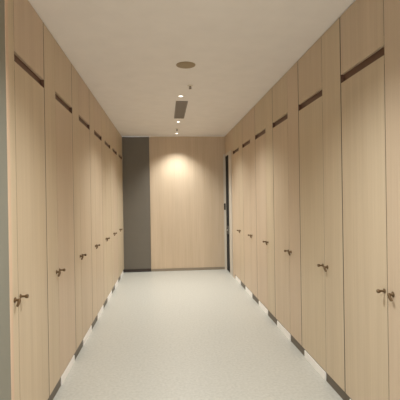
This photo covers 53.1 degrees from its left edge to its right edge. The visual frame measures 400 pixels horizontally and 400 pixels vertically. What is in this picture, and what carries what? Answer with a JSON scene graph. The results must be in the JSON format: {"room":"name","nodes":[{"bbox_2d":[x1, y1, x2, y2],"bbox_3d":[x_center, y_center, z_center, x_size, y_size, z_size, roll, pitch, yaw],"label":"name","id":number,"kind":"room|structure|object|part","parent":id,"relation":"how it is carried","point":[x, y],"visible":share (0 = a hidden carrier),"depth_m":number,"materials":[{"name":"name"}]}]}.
{"room":"changing room","nodes":[
{"label":"changing room","id":0,"kind":"room"},
{"bbox_2d":[0,0,10,399],"bbox_3d":[-1.079,0.114,-0.370,0.674,2.700,4.652,-1,0,-5],"label":"wall","id":1,"kind":"structure","parent":0,"point":[5,352],"depth_m":1.93,"materials":[{"name":"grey paint"}]},
{"bbox_2d":[4,0,13,399],"bbox_3d":[-0.974,0.104,1.992,0.054,2.700,0.036,-1,0,-5],"label":"trim","id":2,"kind":"structure","parent":1,"relation":"attached to","point":[5,1],"depth_m":1.99,"materials":[{"name":"beige wood"}]},
{"bbox_2d":[28,0,355,136],"bbox_3d":[-0.057,-1.313,2.731,3.559,0.100,10.656,-1,0,-5],"label":"ceiling","id":3,"kind":"structure","parent":0,"point":[127,53],"depth_m":3.38,"materials":[{"name":"paint"}]},
{"bbox_2d":[174,101,187,118],"bbox_3d":[-0.279,-1.264,5.665,0.154,0.012,1.080,-1,0,-5],"label":"ceiling vent","id":4,"kind":"object","parent":3,"relation":"in","point":[180,107],"visible":1,"depth_m":5.57,"materials":[{"name":"metal"}]},
{"bbox_2d":[176,62,194,68],"bbox_3d":[-0.133,-1.259,3.745,0.182,0.012,0.182,-1,0,-5],"label":"ceiling speaker","id":5,"kind":"object","parent":3,"relation":"attached to","point":[185,65],"visible":1,"depth_m":3.73,"materials":[{"name":"beige"}]},
{"bbox_2d":[53,269,342,399],"bbox_3d":[-0.013,1.486,2.741,3.559,0.100,10.656,-1,0,-5],"label":"floor","id":6,"kind":"structure","parent":0,"point":[190,334],"depth_m":3.83,"materials":[{"name":"tile"}]},
{"bbox_2d":[8,0,48,399],"bbox_3d":[-1.313,0.111,2.352,0.645,2.694,0.844,-1,0,-5],"label":"stall","id":7,"kind":"object","parent":6,"relation":"on","point":[25,26],"visible":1,"depth_m":2.43,"materials":[{"name":"brown laminate"}]},
{"bbox_3d":[-1.023,0.069,2.099,0.020,2.618,0.278,-1,0,-5],"label":"door","id":8,"kind":"part","parent":7,"relation":"part of","materials":[{"name":"brown wood"}]},
{"bbox_3d":[-0.998,0.547,2.274,0.045,0.028,0.028,-1,0,-5],"label":"knob","id":9,"kind":"part","parent":7,"relation":"part of","materials":[{"name":"brown metal"}]},
{"bbox_3d":[-1.077,-1.038,2.513,0.020,0.404,0.549,-1,0,-5],"label":"door","id":10,"kind":"part","parent":7,"relation":"part of","materials":[{"name":"brown wood"}]},
{"bbox_2d":[43,23,75,399],"bbox_3d":[-1.387,0.109,3.195,0.645,2.694,0.844,-1,0,-5],"label":"stall","id":11,"kind":"object","parent":6,"relation":"on","point":[57,67],"visible":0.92,"depth_m":3.13,"materials":[{"name":"brown wood"}]},
{"bbox_3d":[-1.097,0.067,2.942,0.020,2.618,0.278,-1,0,-5],"label":"door","id":12,"kind":"part","parent":11,"relation":"part of","materials":[{"name":"brown wood"}]},
{"bbox_3d":[-1.151,-1.040,3.356,0.020,0.404,0.549,-1,0,-5],"label":"door","id":13,"kind":"part","parent":11,"relation":"part of","materials":[{"name":"brown wood"}]},
{"bbox_3d":[-1.130,0.297,3.360,0.020,2.156,0.549,-1,0,-5],"label":"door","id":14,"kind":"part","parent":11,"relation":"part of","materials":[{"name":"brown wood"}]},
{"bbox_3d":[-1.105,1.418,3.356,0.008,0.064,0.453,-1,0,-5],"label":"kick panel","id":15,"kind":"part","parent":11,"relation":"part of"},
{"bbox_2d":[71,64,92,358],"bbox_3d":[-1.462,0.107,4.038,0.645,2.694,0.844,-1,0,-5],"label":"stall","id":16,"kind":"object","parent":6,"relation":"on","point":[82,251],"visible":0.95,"depth_m":3.99,"materials":[{"name":"brown wood"}]},
{"bbox_3d":[-1.171,0.066,3.785,0.020,2.618,0.278,-1,0,-5],"label":"door","id":17,"kind":"part","parent":16,"relation":"part of","materials":[{"name":"brown wood"}]},
{"bbox_3d":[-1.226,-1.042,4.198,0.020,0.404,0.549,-1,0,-5],"label":"door","id":18,"kind":"part","parent":16,"relation":"part of","materials":[{"name":"brown wood"}]},
{"bbox_3d":[-1.205,0.296,4.203,0.020,2.156,0.549,-1,0,-5],"label":"door","id":19,"kind":"part","parent":16,"relation":"part of","materials":[{"name":"brown wood"}]},
{"bbox_3d":[-1.179,1.417,4.199,0.008,0.064,0.453,-1,0,-5],"label":"kick panel","id":20,"kind":"part","parent":16,"relation":"part of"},
{"bbox_2d":[89,90,103,328],"bbox_3d":[-1.536,0.105,4.880,0.645,2.694,0.844,-1,0,-5],"label":"stall","id":21,"kind":"object","parent":6,"relation":"on","point":[94,106],"visible":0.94,"depth_m":4.84,"materials":[{"name":"brown wood"}]},
{"bbox_3d":[-1.246,0.064,4.627,0.020,2.618,0.278,-1,0,-5],"label":"door","id":22,"kind":"part","parent":21,"relation":"part of","materials":[{"name":"brown wood"}]},
{"bbox_3d":[-1.300,-1.044,5.041,0.020,0.404,0.549,-1,0,-5],"label":"door","id":23,"kind":"part","parent":21,"relation":"part of","materials":[{"name":"brown wood"}]},
{"bbox_3d":[-1.279,0.294,5.046,0.020,2.156,0.549,-1,0,-5],"label":"door","id":24,"kind":"part","parent":21,"relation":"part of","materials":[{"name":"brown wood"}]},
{"bbox_3d":[-1.254,1.415,5.042,0.008,0.064,0.453,-1,0,-5],"label":"kick panel","id":25,"kind":"part","parent":21,"relation":"part of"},
{"bbox_2d":[101,107,111,306],"bbox_3d":[-1.610,0.104,5.723,0.645,2.694,0.844,-1,0,-5],"label":"stall","id":26,"kind":"object","parent":6,"relation":"on","point":[105,121],"visible":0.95,"depth_m":5.69,"materials":[{"name":"brown wood"}]},
{"bbox_3d":[-1.320,0.062,5.470,0.020,2.618,0.278,-1,0,-5],"label":"door","id":27,"kind":"part","parent":26,"relation":"part of","materials":[{"name":"brown wood"}]},
{"bbox_3d":[-1.374,-1.046,5.884,0.020,0.404,0.549,-1,0,-5],"label":"door","id":28,"kind":"part","parent":26,"relation":"part of","materials":[{"name":"brown wood"}]},
{"bbox_3d":[-1.353,0.292,5.888,0.020,2.156,0.549,-1,0,-5],"label":"door","id":29,"kind":"part","parent":26,"relation":"part of","materials":[{"name":"brown wood"}]},
{"bbox_2d":[110,120,118,292],"bbox_3d":[-1.684,0.102,6.566,0.645,2.694,0.844,-1,0,-5],"label":"stall","id":30,"kind":"object","parent":6,"relation":"on","point":[113,146],"visible":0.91,"depth_m":6.54,"materials":[{"name":"brown wood"}]},
{"bbox_3d":[-1.394,0.060,6.313,0.020,2.618,0.278,-1,0,-5],"label":"door","id":31,"kind":"part","parent":30,"relation":"part of","materials":[{"name":"brown wood"}]},
{"bbox_3d":[-1.448,-1.048,6.727,0.020,0.404,0.549,-1,0,-5],"label":"door","id":32,"kind":"part","parent":30,"relation":"part of","materials":[{"name":"brown wood"}]},
{"bbox_3d":[-1.427,0.290,6.731,0.020,2.156,0.549,-1,0,-5],"label":"door","id":33,"kind":"part","parent":30,"relation":"part of","materials":[{"name":"brown wood"}]},
{"bbox_2d":[116,129,123,281],"bbox_3d":[-1.759,0.100,7.409,0.645,2.694,0.844,-1,0,-5],"label":"stall","id":34,"kind":"object","parent":6,"relation":"on","point":[118,136],"visible":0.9,"depth_m":7.38,"materials":[{"name":"brown wood"}]},
{"bbox_3d":[-1.468,0.059,7.156,0.020,2.618,0.278,-1,0,-5],"label":"door","id":35,"kind":"part","parent":34,"relation":"part of","materials":[{"name":"brown wood"}]},
{"bbox_3d":[-1.522,-1.049,7.569,0.020,0.404,0.549,-1,0,-5],"label":"door","id":36,"kind":"part","parent":34,"relation":"part of","materials":[{"name":"brown wood"}]},
{"bbox_3d":[-1.502,0.289,7.574,0.020,2.156,0.549,-1,0,-5],"label":"door","id":37,"kind":"part","parent":34,"relation":"part of","materials":[{"name":"brown wood"}]},
{"bbox_2d":[121,136,123,260],"bbox_3d":[-1.534,0.056,7.901,0.020,2.628,0.090,-1,0,-5],"label":"trim","id":38,"kind":"structure","parent":34,"relation":"attached to","point":[121,136],"depth_m":7.89,"materials":[{"name":"brown wood"}]},
{"bbox_2d":[223,150,232,275],"bbox_3d":[0.577,0.242,7.761,0.163,2.335,0.740,-1,0,-5],"label":"door","id":39,"kind":"structure","parent":6,"relation":"on","point":[227,171],"depth_m":7.81,"materials":[{"name":"wood"}]},
{"bbox_2d":[225,130,230,153],"bbox_3d":[0.553,-1.110,7.749,0.030,0.360,0.766,-1,0,-5],"label":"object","id":40,"kind":"structure","parent":39,"relation":"attached to","point":[228,136],"depth_m":7.68,"materials":[{"name":"brown wood"}]},
{"bbox_2d":[233,119,244,288],"bbox_3d":[0.921,0.060,6.774,0.645,2.694,0.882,-1,0,-5],"label":"stall","id":41,"kind":"object","parent":6,"relation":"on","point":[237,130],"visible":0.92,"depth_m":6.70,"materials":[{"name":"brown wood"}]},
{"bbox_2d":[231,128,234,277],"bbox_3d":[0.613,0.061,7.282,0.030,2.700,0.179,-1,0,-5],"label":"trim","id":42,"kind":"structure","parent":41,"relation":"attached to","point":[232,128],"depth_m":7.27,"materials":[{"name":"brown wood"}]},
{"bbox_3d":[0.623,-1.080,6.908,0.020,0.404,0.545,-1,0,-5],"label":"door","id":43,"kind":"part","parent":41,"relation":"part of","materials":[{"name":"brown wood"}]},
{"bbox_3d":[0.643,0.257,6.912,0.020,2.156,0.545,-1,0,-5],"label":"door","id":44,"kind":"part","parent":41,"relation":"part of","materials":[{"name":"brown wood"}]},
{"bbox_3d":[0.678,0.027,6.476,0.020,2.618,0.319,-1,0,-5],"label":"door","id":45,"kind":"part","parent":41,"relation":"part of","materials":[{"name":"brown wood"}]},
{"bbox_2d":[242,106,257,302],"bbox_3d":[0.999,0.062,5.894,0.645,2.694,0.882,-1,0,-5],"label":"stall","id":46,"kind":"object","parent":6,"relation":"on","point":[248,121],"visible":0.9,"depth_m":5.81,"materials":[{"name":"brown wood"}]},
{"bbox_3d":[0.700,-1.079,6.028,0.020,0.404,0.545,-1,0,-5],"label":"door","id":47,"kind":"part","parent":46,"relation":"part of","materials":[{"name":"brown wood"}]},
{"bbox_3d":[0.721,0.259,6.033,0.020,2.156,0.545,-1,0,-5],"label":"door","id":48,"kind":"part","parent":46,"relation":"part of","materials":[{"name":"brown wood"}]},
{"bbox_3d":[0.734,1.380,6.013,0.008,0.064,0.472,-1,0,-5],"label":"kick panel","id":49,"kind":"part","parent":46,"relation":"part of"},
{"bbox_3d":[0.756,0.029,5.596,0.020,2.618,0.319,-1,0,-5],"label":"door","id":50,"kind":"part","parent":46,"relation":"part of","materials":[{"name":"brown wood"}]},
{"bbox_2d":[255,88,275,323],"bbox_3d":[1.076,0.064,5.014,0.645,2.694,0.882,-1,0,-5],"label":"stall","id":51,"kind":"object","parent":6,"relation":"on","point":[263,108],"visible":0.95,"depth_m":4.93,"materials":[{"name":"brown wood"}]},
{"bbox_3d":[0.778,-1.077,5.148,0.020,0.404,0.545,-1,0,-5],"label":"door","id":52,"kind":"part","parent":51,"relation":"part of","materials":[{"name":"brown wood"}]},
{"bbox_3d":[0.798,0.261,5.153,0.020,2.156,0.545,-1,0,-5],"label":"door","id":53,"kind":"part","parent":51,"relation":"part of","materials":[{"name":"brown wood"}]},
{"bbox_3d":[0.811,1.382,5.133,0.008,0.064,0.472,-1,0,-5],"label":"kick panel","id":54,"kind":"part","parent":51,"relation":"part of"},
{"bbox_3d":[0.833,0.031,4.716,0.020,2.618,0.319,-1,0,-5],"label":"door","id":55,"kind":"part","parent":51,"relation":"part of","materials":[{"name":"brown wood"}]},
{"bbox_2d":[272,61,302,353],"bbox_3d":[1.154,0.066,4.134,0.645,2.694,0.882,-1,0,-5],"label":"stall","id":56,"kind":"object","parent":6,"relation":"on","point":[285,112],"visible":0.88,"depth_m":4.04,"materials":[{"name":"brown wood"}]},
{"bbox_3d":[0.855,-1.075,4.268,0.020,0.404,0.545,-1,0,-5],"label":"door","id":57,"kind":"part","parent":56,"relation":"part of","materials":[{"name":"brown wood"}]},
{"bbox_3d":[0.876,0.263,4.273,0.020,2.156,0.545,-1,0,-5],"label":"door","id":58,"kind":"part","parent":56,"relation":"part of","materials":[{"name":"brown wood"}]},
{"bbox_3d":[0.888,1.384,4.253,0.008,0.064,0.472,-1,0,-5],"label":"kick panel","id":59,"kind":"part","parent":56,"relation":"part of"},
{"bbox_3d":[0.911,0.033,3.836,0.020,2.618,0.319,-1,0,-5],"label":"door","id":60,"kind":"part","parent":56,"relation":"part of","materials":[{"name":"brown wood"}]},
{"bbox_2d":[298,17,345,399],"bbox_3d":[1.231,0.068,3.254,0.645,2.694,0.882,-1,0,-5],"label":"stall","id":61,"kind":"object","parent":6,"relation":"on","point":[319,68],"visible":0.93,"depth_m":3.14,"materials":[{"name":"brown wood"}]},
{"bbox_3d":[0.933,-1.073,3.389,0.020,0.404,0.545,-1,0,-5],"label":"door","id":62,"kind":"part","parent":61,"relation":"part of","materials":[{"name":"brown wood"}]},
{"bbox_3d":[0.953,0.265,3.393,0.020,2.156,0.545,-1,0,-5],"label":"door","id":63,"kind":"part","parent":61,"relation":"part of","materials":[{"name":"brown wood"}]},
{"bbox_3d":[0.966,1.386,3.373,0.008,0.064,0.472,-1,0,-5],"label":"kick panel","id":64,"kind":"part","parent":61,"relation":"part of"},
{"bbox_3d":[0.988,0.035,2.956,0.020,2.618,0.319,-1,0,-5],"label":"door","id":65,"kind":"part","parent":61,"relation":"part of","materials":[{"name":"brown wood"}]},
{"bbox_2d":[340,0,399,399],"bbox_3d":[1.309,0.070,2.374,0.645,2.694,0.882,-1,0,-5],"label":"stall","id":66,"kind":"object","parent":6,"relation":"on","point":[369,29],"visible":1,"depth_m":2.40,"materials":[{"name":"brown laminate"}]},
{"bbox_3d":[1.010,-1.071,2.509,0.020,0.404,0.545,-1,0,-5],"label":"door","id":67,"kind":"part","parent":66,"relation":"part of","materials":[{"name":"brown wood"}]},
{"bbox_3d":[1.031,0.267,2.514,0.020,2.156,0.545,-1,0,-5],"label":"door","id":68,"kind":"part","parent":66,"relation":"part of","materials":[{"name":"brown wood"}]},
{"bbox_3d":[1.024,0.516,2.266,0.045,0.028,0.028,-1,0,-5],"label":"knob","id":69,"kind":"part","parent":66,"relation":"part of","materials":[{"name":"brown metal"}]},
{"bbox_3d":[1.066,0.037,2.077,0.020,2.618,0.319,-1,0,-5],"label":"door","id":70,"kind":"part","parent":66,"relation":"part of","materials":[{"name":"brown wood"}]},
{"bbox_3d":[-0.509,0.075,8.113,3.559,2.700,0.100,-1,0,-5],"label":"wall","id":71,"kind":"structure","parent":0,"visible":0},
{"bbox_2d":[122,137,150,268],"bbox_3d":[-1.314,0.062,7.984,0.632,2.648,0.016,-1,0,-5],"label":"wall panel","id":72,"kind":"object","parent":71,"relation":"attached to","point":[135,150],"depth_m":7.98,"materials":[{"name":"grey paint"}]},
{"bbox_2d":[123,267,224,272],"bbox_3d":[-0.532,1.396,8.051,2.159,0.060,0.024,-1,0,-5],"label":"baseboard","id":73,"kind":"structure","parent":71,"relation":"attached to","point":[200,268],"depth_m":8.04,"materials":[{"name":"brown wood"}]},
{"bbox_2d":[149,136,224,268],"bbox_3d":[0.062,0.040,8.103,2.123,2.648,0.020,-1,0,-5],"label":"wall panel","id":74,"kind":"object","parent":71,"relation":"attached to","point":[187,185],"depth_m":8.06,"materials":[{"name":"brown wood"}]}
]}

